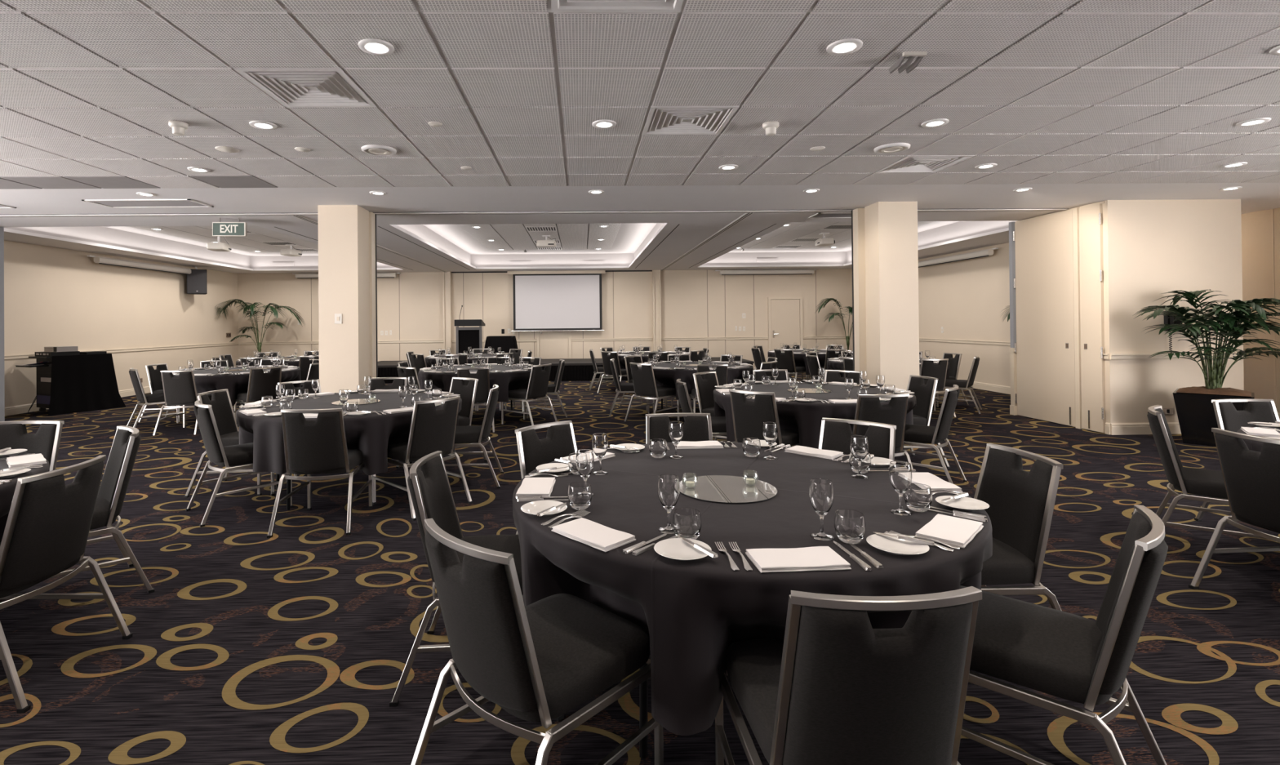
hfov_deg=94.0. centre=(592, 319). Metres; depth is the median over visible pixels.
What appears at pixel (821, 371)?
wine glass
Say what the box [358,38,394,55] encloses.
recessed light
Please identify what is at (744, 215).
ceiling track
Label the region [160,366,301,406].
tablecloth
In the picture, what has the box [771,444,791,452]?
table knife
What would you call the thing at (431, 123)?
ceiling disc
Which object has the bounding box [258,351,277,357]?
banquet chair
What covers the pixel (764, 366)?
banquet chair
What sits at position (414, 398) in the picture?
tumbler
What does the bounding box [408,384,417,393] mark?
tumbler
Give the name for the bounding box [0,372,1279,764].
floor
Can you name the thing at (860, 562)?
table knife
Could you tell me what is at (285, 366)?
tumbler
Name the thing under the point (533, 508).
plate
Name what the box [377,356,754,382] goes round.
stage
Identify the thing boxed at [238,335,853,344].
chair rail
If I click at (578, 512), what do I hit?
fork
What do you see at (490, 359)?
banquet chair
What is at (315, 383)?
wine glass
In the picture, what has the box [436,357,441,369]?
wine glass
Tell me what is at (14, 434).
banquet chair
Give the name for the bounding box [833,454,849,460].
fork
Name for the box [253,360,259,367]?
wine glass
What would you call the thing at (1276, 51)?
recessed light
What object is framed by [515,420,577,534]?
banquet chair
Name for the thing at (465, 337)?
lectern
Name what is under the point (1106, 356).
chair rail
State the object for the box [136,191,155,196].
recessed light
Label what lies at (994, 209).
ceiling track
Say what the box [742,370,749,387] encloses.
wine glass
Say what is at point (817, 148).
ceiling disc
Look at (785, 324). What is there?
door
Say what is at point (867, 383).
tumbler
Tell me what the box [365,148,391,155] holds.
grille
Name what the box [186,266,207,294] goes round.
loudspeaker
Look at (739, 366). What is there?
napkin
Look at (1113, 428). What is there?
baseboard
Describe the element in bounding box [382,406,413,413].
napkin
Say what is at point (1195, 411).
planter
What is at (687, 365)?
disc
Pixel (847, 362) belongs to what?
banquet chair
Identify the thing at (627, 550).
table knife
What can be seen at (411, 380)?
wine glass
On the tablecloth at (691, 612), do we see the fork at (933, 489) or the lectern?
the fork at (933, 489)
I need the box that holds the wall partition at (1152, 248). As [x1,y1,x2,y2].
[1014,199,1244,433]
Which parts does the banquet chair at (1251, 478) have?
leg, frame, backrest, seat frame, seat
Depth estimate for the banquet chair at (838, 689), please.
1.27 m
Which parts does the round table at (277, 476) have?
leg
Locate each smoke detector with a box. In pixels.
[168,120,188,135]
[762,120,778,136]
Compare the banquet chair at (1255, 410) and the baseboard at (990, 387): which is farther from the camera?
the baseboard at (990, 387)
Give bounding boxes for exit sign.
[212,217,247,236]
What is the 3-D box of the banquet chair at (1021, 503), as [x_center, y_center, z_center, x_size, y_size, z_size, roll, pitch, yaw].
[1.603,1.001,2.543,0.626,0.854,0.543,-1,0,-2]
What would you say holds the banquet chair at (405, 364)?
on the floor
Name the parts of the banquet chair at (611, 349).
backrest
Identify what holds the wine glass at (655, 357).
on the tablecloth at (667, 378)
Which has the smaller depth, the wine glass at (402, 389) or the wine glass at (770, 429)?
the wine glass at (770, 429)
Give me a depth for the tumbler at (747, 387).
5.47 m
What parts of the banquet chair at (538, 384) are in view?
leg, leg, seat, seat frame, leg, frame, backrest, leg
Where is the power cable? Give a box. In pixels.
[23,395,36,413]
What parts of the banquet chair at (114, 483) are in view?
seat, seat frame, backrest, leg, frame, leg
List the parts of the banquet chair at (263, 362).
backrest, frame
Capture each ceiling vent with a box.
[0,204,16,208]
[81,199,213,208]
[234,66,377,107]
[260,241,297,245]
[295,248,318,251]
[510,261,531,265]
[524,225,557,231]
[533,238,560,243]
[537,246,562,249]
[551,0,683,13]
[582,260,604,264]
[641,105,738,135]
[756,257,777,262]
[772,244,803,248]
[789,237,822,241]
[808,212,851,217]
[820,224,851,229]
[875,155,974,173]
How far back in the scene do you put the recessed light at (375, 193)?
6.47 m
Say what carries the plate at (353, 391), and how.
on the tablecloth at (371, 433)
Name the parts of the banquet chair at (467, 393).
backrest, seat, frame, leg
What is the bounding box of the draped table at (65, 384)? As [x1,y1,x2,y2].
[15,353,125,415]
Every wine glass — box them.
[187,361,193,368]
[210,358,216,369]
[215,361,221,373]
[246,356,251,367]
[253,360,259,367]
[255,351,260,357]
[271,356,276,366]
[275,358,281,366]
[275,384,284,405]
[276,351,281,357]
[284,388,295,402]
[293,349,297,357]
[311,378,319,398]
[338,389,348,413]
[363,376,371,394]
[398,385,407,407]
[407,376,415,395]
[424,379,432,399]
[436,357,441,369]
[448,359,453,365]
[477,355,482,365]
[480,359,485,367]
[505,355,510,365]
[509,357,514,369]
[519,355,524,367]
[575,448,594,496]
[591,433,608,475]
[652,355,657,366]
[655,353,659,364]
[657,474,679,533]
[668,421,683,458]
[674,355,679,368]
[704,351,709,363]
[706,355,711,368]
[728,355,733,366]
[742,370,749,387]
[747,374,755,385]
[762,422,777,459]
[771,368,778,385]
[787,377,796,398]
[808,478,834,540]
[817,368,825,385]
[843,349,848,355]
[844,377,853,399]
[850,435,868,479]
[859,370,866,389]
[875,374,884,394]
[888,460,911,515]
[924,351,929,359]
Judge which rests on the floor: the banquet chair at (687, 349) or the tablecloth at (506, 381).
the banquet chair at (687, 349)
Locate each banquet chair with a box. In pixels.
[0,420,64,471]
[0,454,132,713]
[48,425,155,593]
[126,368,182,427]
[138,363,180,422]
[152,369,211,435]
[183,388,262,497]
[186,400,293,527]
[200,360,241,408]
[212,356,221,364]
[218,354,234,367]
[234,366,282,418]
[235,357,263,403]
[241,358,284,405]
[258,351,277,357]
[266,408,373,537]
[277,380,320,475]
[294,363,319,388]
[298,355,319,380]
[301,359,319,386]
[303,351,318,355]
[368,377,407,468]
[372,395,472,520]
[389,450,523,706]
[396,360,408,372]
[396,366,420,390]
[406,351,413,367]
[407,377,486,463]
[410,518,663,764]
[411,353,426,376]
[429,349,446,355]
[435,357,476,410]
[444,384,503,488]
[445,354,467,365]
[457,367,494,432]
[472,348,488,354]
[476,356,515,410]
[495,352,513,361]
[499,356,546,412]
[501,363,557,425]
[509,348,522,364]
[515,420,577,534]
[525,359,567,417]
[527,350,532,356]
[589,349,613,390]
[596,346,626,385]
[597,351,626,393]
[608,358,649,416]
[619,355,666,410]
[624,362,679,422]
[632,346,650,351]
[644,413,712,444]
[648,351,669,362]
[663,354,693,406]
[675,378,727,441]
[677,346,690,352]
[688,364,728,413]
[689,350,703,361]
[693,371,726,440]
[702,347,708,357]
[715,586,982,764]
[720,354,742,363]
[728,389,799,446]
[751,346,762,369]
[752,345,766,368]
[752,368,788,381]
[760,360,777,376]
[767,356,777,366]
[773,348,807,381]
[782,344,809,380]
[804,351,820,380]
[806,354,824,382]
[817,417,896,461]
[820,349,843,369]
[824,369,860,384]
[826,344,844,349]
[840,351,852,356]
[842,357,853,377]
[852,393,913,469]
[894,384,967,484]
[903,374,950,467]
[919,358,955,417]
[933,352,968,405]
[933,355,982,413]
[960,504,1168,764]
[973,443,1062,610]
[1146,404,1268,539]
[1188,427,1279,589]
[1194,398,1279,520]
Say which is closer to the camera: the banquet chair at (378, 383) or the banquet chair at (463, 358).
the banquet chair at (378, 383)
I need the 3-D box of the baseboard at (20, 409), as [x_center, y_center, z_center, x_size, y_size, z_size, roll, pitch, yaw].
[-9.624,1.518,12.364,0.018,0.140,7.880,-1,0,-1]
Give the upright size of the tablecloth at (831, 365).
0.445 m
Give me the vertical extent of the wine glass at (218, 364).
0.174 m
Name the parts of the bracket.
plate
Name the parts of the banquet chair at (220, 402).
leg, backrest, frame, seat, leg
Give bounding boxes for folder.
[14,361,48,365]
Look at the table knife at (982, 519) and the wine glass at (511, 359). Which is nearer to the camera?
the table knife at (982, 519)
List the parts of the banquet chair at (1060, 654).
seat, seat frame, leg, frame, backrest, leg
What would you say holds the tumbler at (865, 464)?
on the tablecloth at (691, 612)
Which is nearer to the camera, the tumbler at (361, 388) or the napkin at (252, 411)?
the napkin at (252, 411)
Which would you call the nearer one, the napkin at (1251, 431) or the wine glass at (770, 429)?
the wine glass at (770, 429)
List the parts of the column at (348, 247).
partition post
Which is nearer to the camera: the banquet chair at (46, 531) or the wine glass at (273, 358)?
the banquet chair at (46, 531)
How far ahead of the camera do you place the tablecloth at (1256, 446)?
3.30 m
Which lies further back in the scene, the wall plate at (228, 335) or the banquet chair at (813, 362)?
the wall plate at (228, 335)
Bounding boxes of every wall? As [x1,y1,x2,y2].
[4,240,238,407]
[237,268,853,367]
[918,207,1279,412]
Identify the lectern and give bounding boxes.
[454,305,484,354]
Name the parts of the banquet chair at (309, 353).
backrest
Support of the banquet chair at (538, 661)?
on the floor
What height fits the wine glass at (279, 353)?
0.174 m
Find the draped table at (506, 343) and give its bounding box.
[484,335,518,354]
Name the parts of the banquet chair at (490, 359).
backrest, frame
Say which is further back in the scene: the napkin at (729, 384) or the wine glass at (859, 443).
the napkin at (729, 384)
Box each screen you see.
[87,255,191,275]
[292,272,400,278]
[506,270,604,331]
[715,269,816,275]
[918,247,998,267]
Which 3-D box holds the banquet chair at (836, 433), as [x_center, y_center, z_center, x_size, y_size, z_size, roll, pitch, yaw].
[1.334,1.007,3.207,0.543,0.854,0.626,-1,0,45]
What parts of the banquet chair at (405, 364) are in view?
frame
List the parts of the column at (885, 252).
partition post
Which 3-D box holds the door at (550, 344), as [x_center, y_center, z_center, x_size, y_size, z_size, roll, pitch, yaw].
[-1.081,0.047,16.439,0.950,2.080,0.086,-1,0,-1]
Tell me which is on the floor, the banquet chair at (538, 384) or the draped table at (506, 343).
the banquet chair at (538, 384)
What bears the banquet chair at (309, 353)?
on the floor
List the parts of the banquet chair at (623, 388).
leg, backrest, frame, seat frame, seat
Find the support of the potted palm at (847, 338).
on the floor
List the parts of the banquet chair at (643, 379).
leg, backrest, frame, leg, seat frame, seat, leg, leg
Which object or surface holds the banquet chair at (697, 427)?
on the floor
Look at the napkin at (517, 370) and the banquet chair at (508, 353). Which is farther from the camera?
the banquet chair at (508, 353)
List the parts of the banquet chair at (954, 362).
backrest, frame, leg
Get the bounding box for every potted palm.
[214,298,306,352]
[815,297,852,350]
[1000,305,1009,321]
[1132,288,1279,446]
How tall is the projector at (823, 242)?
0.250 m
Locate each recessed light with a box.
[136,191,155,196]
[151,227,163,230]
[186,166,210,172]
[248,120,277,129]
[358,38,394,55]
[369,191,386,195]
[588,189,604,194]
[591,119,616,128]
[719,164,737,170]
[803,188,819,192]
[826,38,862,55]
[920,118,948,128]
[974,163,997,168]
[1013,187,1032,191]
[1219,186,1242,191]
[1220,161,1247,168]
[1235,117,1271,126]
[1269,45,1279,54]
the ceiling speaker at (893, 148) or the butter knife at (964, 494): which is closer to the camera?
the butter knife at (964, 494)
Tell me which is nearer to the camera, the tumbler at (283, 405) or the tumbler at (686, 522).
the tumbler at (686, 522)
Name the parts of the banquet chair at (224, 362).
backrest, frame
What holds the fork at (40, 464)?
on the tablecloth at (7, 489)
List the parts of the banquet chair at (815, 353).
backrest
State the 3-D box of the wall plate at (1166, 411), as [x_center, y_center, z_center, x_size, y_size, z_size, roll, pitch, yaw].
[7.028,1.120,7.277,0.120,0.075,0.014,-1,0,-1]
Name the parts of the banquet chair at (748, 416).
backrest, seat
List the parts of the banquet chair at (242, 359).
backrest, frame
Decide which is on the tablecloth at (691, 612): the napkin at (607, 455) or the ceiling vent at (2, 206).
the napkin at (607, 455)
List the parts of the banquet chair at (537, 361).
backrest, frame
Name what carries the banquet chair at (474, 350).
on the floor
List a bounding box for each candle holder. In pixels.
[681,473,697,488]
[742,473,759,485]
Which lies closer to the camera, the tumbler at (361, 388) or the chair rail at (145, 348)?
the tumbler at (361, 388)
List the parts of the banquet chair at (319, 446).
leg, leg, backrest, frame, seat frame, seat, leg, leg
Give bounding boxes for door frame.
[0,226,4,421]
[1008,200,1104,428]
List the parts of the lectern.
post frame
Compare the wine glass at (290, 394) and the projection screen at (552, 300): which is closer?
the wine glass at (290, 394)
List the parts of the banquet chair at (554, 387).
seat, backrest, frame, leg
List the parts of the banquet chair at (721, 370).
seat, leg, frame, backrest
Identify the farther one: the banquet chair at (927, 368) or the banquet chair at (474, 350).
the banquet chair at (474, 350)
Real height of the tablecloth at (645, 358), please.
0.445 m
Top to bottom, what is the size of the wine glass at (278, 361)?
0.174 m
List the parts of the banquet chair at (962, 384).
leg, seat, seat frame, frame, backrest, leg, leg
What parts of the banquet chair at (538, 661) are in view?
leg, backrest, frame, leg, seat frame, seat, leg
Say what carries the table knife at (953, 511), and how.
on the tablecloth at (691, 612)
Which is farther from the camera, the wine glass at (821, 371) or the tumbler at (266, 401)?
the wine glass at (821, 371)
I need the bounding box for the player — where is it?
[44,346,78,351]
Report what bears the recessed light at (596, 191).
in the ceiling
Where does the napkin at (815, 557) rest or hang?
on the tablecloth at (691, 612)
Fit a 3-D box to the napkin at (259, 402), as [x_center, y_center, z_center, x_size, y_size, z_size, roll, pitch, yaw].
[-2.897,0.727,5.198,0.137,0.016,0.250,-1,0,3]
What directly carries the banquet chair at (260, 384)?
on the floor
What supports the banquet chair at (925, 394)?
on the floor
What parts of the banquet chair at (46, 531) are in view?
leg, seat, seat frame, backrest, frame, leg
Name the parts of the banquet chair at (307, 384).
frame, backrest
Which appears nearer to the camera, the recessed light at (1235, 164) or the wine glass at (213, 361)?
the recessed light at (1235, 164)
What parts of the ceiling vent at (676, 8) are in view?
panel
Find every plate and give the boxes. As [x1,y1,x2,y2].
[0,448,26,457]
[0,467,31,478]
[226,333,231,337]
[239,404,262,408]
[263,412,281,417]
[334,313,342,324]
[346,411,368,416]
[348,390,357,393]
[441,394,459,397]
[520,500,567,515]
[536,462,568,473]
[613,443,644,451]
[653,537,711,560]
[714,385,729,388]
[760,440,777,448]
[795,398,814,402]
[866,533,929,555]
[869,384,878,386]
[871,456,893,466]
[879,398,890,401]
[894,391,914,394]
[935,495,989,511]
[1162,408,1173,413]
[1250,422,1279,428]
[1264,436,1279,439]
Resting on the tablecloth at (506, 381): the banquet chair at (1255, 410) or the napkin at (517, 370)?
the napkin at (517, 370)
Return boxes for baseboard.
[4,386,151,416]
[957,378,1010,394]
[1105,422,1181,435]
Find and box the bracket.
[888,51,927,73]
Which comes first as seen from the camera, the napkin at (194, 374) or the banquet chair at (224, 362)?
the napkin at (194, 374)
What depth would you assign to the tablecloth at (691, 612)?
1.82 m
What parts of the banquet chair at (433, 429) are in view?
leg, leg, seat, seat frame, frame, backrest, leg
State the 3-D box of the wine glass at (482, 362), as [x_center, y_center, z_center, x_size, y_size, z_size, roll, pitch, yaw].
[-1.556,0.652,8.423,0.073,0.174,0.073,-1,0,31]
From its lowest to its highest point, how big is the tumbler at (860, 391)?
0.085 m
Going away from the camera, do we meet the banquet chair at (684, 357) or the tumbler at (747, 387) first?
the tumbler at (747, 387)
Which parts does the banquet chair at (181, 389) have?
leg, seat frame, frame, backrest, leg, seat, leg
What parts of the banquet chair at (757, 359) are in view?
frame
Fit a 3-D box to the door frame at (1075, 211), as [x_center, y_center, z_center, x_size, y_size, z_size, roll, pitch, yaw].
[6.265,-0.021,8.103,0.089,2.866,1.575,-1,0,-1]
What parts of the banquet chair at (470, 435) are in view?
seat, seat frame, frame, leg, backrest, leg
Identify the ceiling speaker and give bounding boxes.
[360,144,396,155]
[873,142,910,154]
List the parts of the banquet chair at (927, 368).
backrest, frame, seat frame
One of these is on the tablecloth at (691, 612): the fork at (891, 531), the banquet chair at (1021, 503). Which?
the fork at (891, 531)
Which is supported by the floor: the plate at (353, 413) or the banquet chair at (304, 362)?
the banquet chair at (304, 362)
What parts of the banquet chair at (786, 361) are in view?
backrest, frame, seat, seat frame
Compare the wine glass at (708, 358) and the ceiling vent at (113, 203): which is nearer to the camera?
the ceiling vent at (113, 203)
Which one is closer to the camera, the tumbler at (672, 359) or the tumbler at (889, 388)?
the tumbler at (889, 388)
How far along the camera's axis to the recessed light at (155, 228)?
10.91 m
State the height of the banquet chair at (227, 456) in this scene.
0.854 m
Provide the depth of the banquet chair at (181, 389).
7.86 m
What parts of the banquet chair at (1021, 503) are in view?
seat, seat frame, backrest, leg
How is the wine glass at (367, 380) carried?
on the tablecloth at (371, 433)
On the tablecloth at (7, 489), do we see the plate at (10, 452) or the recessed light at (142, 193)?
the plate at (10, 452)
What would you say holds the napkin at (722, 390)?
on the tablecloth at (804, 418)
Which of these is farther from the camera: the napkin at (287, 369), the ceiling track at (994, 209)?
the napkin at (287, 369)
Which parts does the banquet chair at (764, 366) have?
frame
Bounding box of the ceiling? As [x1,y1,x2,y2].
[0,0,1279,273]
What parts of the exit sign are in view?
panel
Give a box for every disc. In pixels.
[214,146,239,152]
[225,368,248,371]
[294,146,311,151]
[331,398,380,405]
[427,121,442,126]
[460,166,471,169]
[679,475,777,503]
[681,364,697,366]
[787,387,831,393]
[809,146,825,151]
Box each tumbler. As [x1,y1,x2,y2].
[178,366,185,370]
[204,364,210,369]
[217,368,225,373]
[242,362,248,367]
[261,395,273,407]
[279,401,292,411]
[281,363,288,368]
[297,388,308,399]
[346,401,358,412]
[356,384,366,394]
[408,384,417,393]
[411,395,422,406]
[431,364,436,370]
[431,388,441,398]
[442,361,448,367]
[447,365,453,371]
[471,353,476,358]
[471,360,477,365]
[485,365,492,370]
[504,360,509,365]
[515,364,521,369]
[522,361,528,367]
[568,452,579,475]
[568,481,592,510]
[648,360,654,366]
[648,438,666,457]
[670,357,675,362]
[672,507,701,539]
[675,362,681,367]
[702,357,706,362]
[711,362,717,368]
[733,378,742,388]
[734,360,740,366]
[742,437,760,457]
[743,384,753,395]
[761,375,770,384]
[794,389,805,398]
[811,375,820,384]
[834,509,865,543]
[838,354,844,359]
[848,451,871,473]
[856,388,867,397]
[860,378,870,387]
[884,384,895,394]
[903,483,932,511]
[928,355,935,361]
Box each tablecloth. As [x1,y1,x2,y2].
[0,452,49,542]
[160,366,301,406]
[235,356,314,367]
[235,391,462,475]
[417,364,537,402]
[425,354,513,367]
[512,441,992,735]
[607,351,689,375]
[638,361,753,399]
[713,382,915,452]
[767,349,850,374]
[826,359,949,378]
[1236,425,1279,452]
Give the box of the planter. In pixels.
[1173,388,1254,446]
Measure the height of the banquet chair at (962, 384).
0.846 m
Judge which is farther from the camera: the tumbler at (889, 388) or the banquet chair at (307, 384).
the banquet chair at (307, 384)
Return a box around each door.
[536,331,571,359]
[768,297,803,350]
[1013,209,1075,426]
[1078,203,1105,432]
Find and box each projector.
[206,236,231,251]
[280,244,302,256]
[536,235,555,248]
[814,232,835,246]
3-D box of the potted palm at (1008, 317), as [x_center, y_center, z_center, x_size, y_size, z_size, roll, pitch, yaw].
[7.514,0.527,10.318,0.688,1.770,0.990,-1,0,-1]
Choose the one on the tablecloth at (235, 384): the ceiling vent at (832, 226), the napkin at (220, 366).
the napkin at (220, 366)
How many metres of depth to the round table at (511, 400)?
8.42 m
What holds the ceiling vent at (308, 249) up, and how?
in the ceiling
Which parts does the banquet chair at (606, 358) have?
leg, backrest, frame, seat frame, seat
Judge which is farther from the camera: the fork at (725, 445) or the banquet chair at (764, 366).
the banquet chair at (764, 366)
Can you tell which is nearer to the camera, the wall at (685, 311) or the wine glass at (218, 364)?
the wine glass at (218, 364)
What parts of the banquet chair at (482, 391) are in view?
frame, backrest, seat frame, leg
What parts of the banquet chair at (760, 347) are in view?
backrest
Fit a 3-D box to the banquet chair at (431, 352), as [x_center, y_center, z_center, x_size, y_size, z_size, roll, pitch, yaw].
[-3.300,1.100,13.122,0.538,0.846,0.620,0,0,-43]
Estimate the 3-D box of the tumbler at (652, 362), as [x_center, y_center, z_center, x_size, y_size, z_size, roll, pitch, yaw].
[0.890,0.676,9.042,0.089,0.085,0.089,-1,0,12]
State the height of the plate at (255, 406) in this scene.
0.017 m
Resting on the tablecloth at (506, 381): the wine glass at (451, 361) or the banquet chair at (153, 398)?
the wine glass at (451, 361)
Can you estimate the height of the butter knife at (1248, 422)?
0.008 m
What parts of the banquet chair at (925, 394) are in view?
seat, frame, backrest, leg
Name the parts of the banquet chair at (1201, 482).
backrest, leg, frame, leg, seat frame, seat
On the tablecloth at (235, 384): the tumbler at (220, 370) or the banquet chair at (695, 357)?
the tumbler at (220, 370)
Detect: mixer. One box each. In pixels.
[35,351,79,356]
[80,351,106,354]
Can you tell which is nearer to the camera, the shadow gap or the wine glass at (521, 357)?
the wine glass at (521, 357)
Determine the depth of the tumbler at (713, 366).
8.57 m
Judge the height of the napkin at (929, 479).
0.016 m
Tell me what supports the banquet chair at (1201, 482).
on the floor
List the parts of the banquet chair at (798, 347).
backrest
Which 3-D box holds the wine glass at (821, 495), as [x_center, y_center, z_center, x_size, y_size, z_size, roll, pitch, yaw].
[0.719,0.596,1.871,0.073,0.174,0.073,-1,0,31]
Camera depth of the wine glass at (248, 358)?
9.67 m
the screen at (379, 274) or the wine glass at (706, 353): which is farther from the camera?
the screen at (379, 274)
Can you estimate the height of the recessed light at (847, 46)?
0.014 m
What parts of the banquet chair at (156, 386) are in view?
leg, frame, backrest, seat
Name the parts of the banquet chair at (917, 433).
seat, seat frame, leg, frame, backrest, leg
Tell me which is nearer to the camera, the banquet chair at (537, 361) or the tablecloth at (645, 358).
the banquet chair at (537, 361)
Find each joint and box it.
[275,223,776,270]
[311,269,817,366]
[1271,208,1276,409]
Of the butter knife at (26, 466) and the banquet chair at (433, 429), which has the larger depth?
the banquet chair at (433, 429)
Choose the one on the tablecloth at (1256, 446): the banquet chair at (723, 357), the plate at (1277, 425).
the plate at (1277, 425)
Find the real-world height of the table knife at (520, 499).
0.008 m
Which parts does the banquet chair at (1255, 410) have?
leg, frame, backrest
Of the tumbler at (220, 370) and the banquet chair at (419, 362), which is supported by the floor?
the banquet chair at (419, 362)
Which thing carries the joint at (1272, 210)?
attached to the wall at (966, 298)
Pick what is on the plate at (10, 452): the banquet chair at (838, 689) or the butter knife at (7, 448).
the butter knife at (7, 448)
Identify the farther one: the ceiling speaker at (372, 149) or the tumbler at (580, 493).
the ceiling speaker at (372, 149)
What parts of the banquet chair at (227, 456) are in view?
leg, backrest, frame, leg, seat frame, seat, leg, leg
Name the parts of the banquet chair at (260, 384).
seat frame, seat, backrest, frame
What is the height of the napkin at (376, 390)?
0.016 m
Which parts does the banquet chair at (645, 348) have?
backrest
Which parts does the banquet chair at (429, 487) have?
leg, leg, backrest, frame, seat frame, seat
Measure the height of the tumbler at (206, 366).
0.085 m
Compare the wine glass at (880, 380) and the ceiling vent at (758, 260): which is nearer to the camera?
the wine glass at (880, 380)
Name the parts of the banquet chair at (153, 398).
leg, backrest, frame, leg, seat frame, seat, leg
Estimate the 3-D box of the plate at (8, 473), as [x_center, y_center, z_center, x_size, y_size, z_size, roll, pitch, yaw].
[-2.695,0.711,2.736,0.167,0.017,0.167,-1,0,-1]
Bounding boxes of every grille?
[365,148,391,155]
[878,146,905,152]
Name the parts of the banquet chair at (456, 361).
frame, backrest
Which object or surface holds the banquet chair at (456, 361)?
on the floor
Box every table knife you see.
[0,453,35,458]
[0,479,12,482]
[515,495,568,498]
[517,497,568,502]
[555,457,568,462]
[622,533,667,553]
[631,535,676,555]
[764,444,784,451]
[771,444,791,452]
[833,541,871,570]
[848,542,883,568]
[868,469,915,471]
[869,467,888,470]
[928,508,987,521]
[929,506,986,518]
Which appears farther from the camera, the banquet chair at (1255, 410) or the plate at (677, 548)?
the banquet chair at (1255, 410)
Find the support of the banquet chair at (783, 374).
on the floor
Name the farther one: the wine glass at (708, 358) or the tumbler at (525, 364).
the tumbler at (525, 364)
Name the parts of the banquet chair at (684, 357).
backrest, frame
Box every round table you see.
[275,462,412,510]
[474,400,512,424]
[661,395,697,420]
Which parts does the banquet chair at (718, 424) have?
backrest, frame, seat, seat frame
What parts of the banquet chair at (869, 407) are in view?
backrest, seat frame, leg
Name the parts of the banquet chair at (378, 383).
backrest, frame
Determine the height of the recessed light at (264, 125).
0.014 m
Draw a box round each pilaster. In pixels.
[442,271,452,354]
[652,269,661,351]
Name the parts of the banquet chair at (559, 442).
frame, backrest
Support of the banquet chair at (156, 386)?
on the floor
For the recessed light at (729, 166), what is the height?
0.014 m
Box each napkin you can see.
[5,453,46,467]
[194,373,212,375]
[209,366,228,368]
[239,408,266,415]
[244,400,276,404]
[281,368,297,370]
[302,413,318,417]
[307,391,334,396]
[372,389,398,392]
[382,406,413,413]
[423,370,442,373]
[425,391,449,394]
[505,368,524,372]
[515,477,555,497]
[551,517,635,551]
[561,452,615,461]
[653,366,670,368]
[672,440,724,448]
[715,388,729,393]
[723,382,745,386]
[731,365,746,368]
[745,546,851,573]
[752,396,786,401]
[769,380,787,382]
[784,445,844,459]
[827,399,857,403]
[828,382,857,385]
[880,386,905,391]
[911,472,962,492]
[915,513,983,547]
[1240,426,1279,436]
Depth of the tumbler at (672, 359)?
9.87 m
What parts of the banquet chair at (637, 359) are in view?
frame, backrest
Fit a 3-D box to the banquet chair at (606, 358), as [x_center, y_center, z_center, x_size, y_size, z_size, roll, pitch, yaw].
[0.486,1.058,12.012,0.538,0.846,0.620,-1,0,40]
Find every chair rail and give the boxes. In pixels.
[4,342,238,359]
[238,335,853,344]
[919,337,1010,346]
[1102,351,1244,359]
[1243,347,1279,354]
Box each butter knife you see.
[0,447,11,451]
[0,465,31,471]
[536,466,568,472]
[536,502,566,515]
[608,444,635,448]
[681,537,718,557]
[872,531,934,545]
[941,492,968,501]
[1248,422,1279,426]
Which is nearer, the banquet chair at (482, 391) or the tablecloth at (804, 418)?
the tablecloth at (804, 418)
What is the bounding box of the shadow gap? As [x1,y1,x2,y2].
[451,270,652,272]
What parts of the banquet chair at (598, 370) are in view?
leg, backrest, frame, seat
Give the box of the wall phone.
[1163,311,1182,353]
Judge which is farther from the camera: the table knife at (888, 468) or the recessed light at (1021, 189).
the recessed light at (1021, 189)
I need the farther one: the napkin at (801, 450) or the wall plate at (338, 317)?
the wall plate at (338, 317)
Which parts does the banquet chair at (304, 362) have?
frame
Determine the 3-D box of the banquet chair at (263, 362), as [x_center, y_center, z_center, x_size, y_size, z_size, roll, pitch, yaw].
[-5.532,1.106,10.068,0.538,0.846,0.620,-1,0,-2]
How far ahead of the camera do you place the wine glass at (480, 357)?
9.58 m
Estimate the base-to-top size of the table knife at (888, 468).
0.008 m
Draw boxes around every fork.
[0,464,42,470]
[524,473,568,476]
[528,471,571,475]
[541,509,585,524]
[547,511,590,528]
[714,542,739,570]
[720,440,729,447]
[728,542,752,570]
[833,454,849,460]
[884,531,954,551]
[888,530,959,548]
[931,488,962,493]
[931,491,959,494]
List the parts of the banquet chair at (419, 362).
frame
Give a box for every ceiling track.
[0,208,1068,217]
[292,215,447,271]
[660,212,754,270]
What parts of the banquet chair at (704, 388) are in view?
backrest, frame, seat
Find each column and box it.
[317,204,377,392]
[851,201,919,390]
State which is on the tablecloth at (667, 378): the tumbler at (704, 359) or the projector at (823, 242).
the tumbler at (704, 359)
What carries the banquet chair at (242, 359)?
on the floor
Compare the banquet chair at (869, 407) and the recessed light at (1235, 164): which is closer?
the banquet chair at (869, 407)
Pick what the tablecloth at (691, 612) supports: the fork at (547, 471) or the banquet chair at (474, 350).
the fork at (547, 471)
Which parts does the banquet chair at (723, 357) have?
backrest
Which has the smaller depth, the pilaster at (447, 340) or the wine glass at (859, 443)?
the wine glass at (859, 443)
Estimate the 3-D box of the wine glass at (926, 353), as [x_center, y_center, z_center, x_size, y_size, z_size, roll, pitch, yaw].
[5.372,0.591,9.565,0.073,0.174,0.073,0,0,-37]
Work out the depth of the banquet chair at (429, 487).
2.50 m
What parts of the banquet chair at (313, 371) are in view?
frame, backrest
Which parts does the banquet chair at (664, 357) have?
frame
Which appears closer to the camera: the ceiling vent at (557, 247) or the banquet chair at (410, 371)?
the banquet chair at (410, 371)
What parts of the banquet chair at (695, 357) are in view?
frame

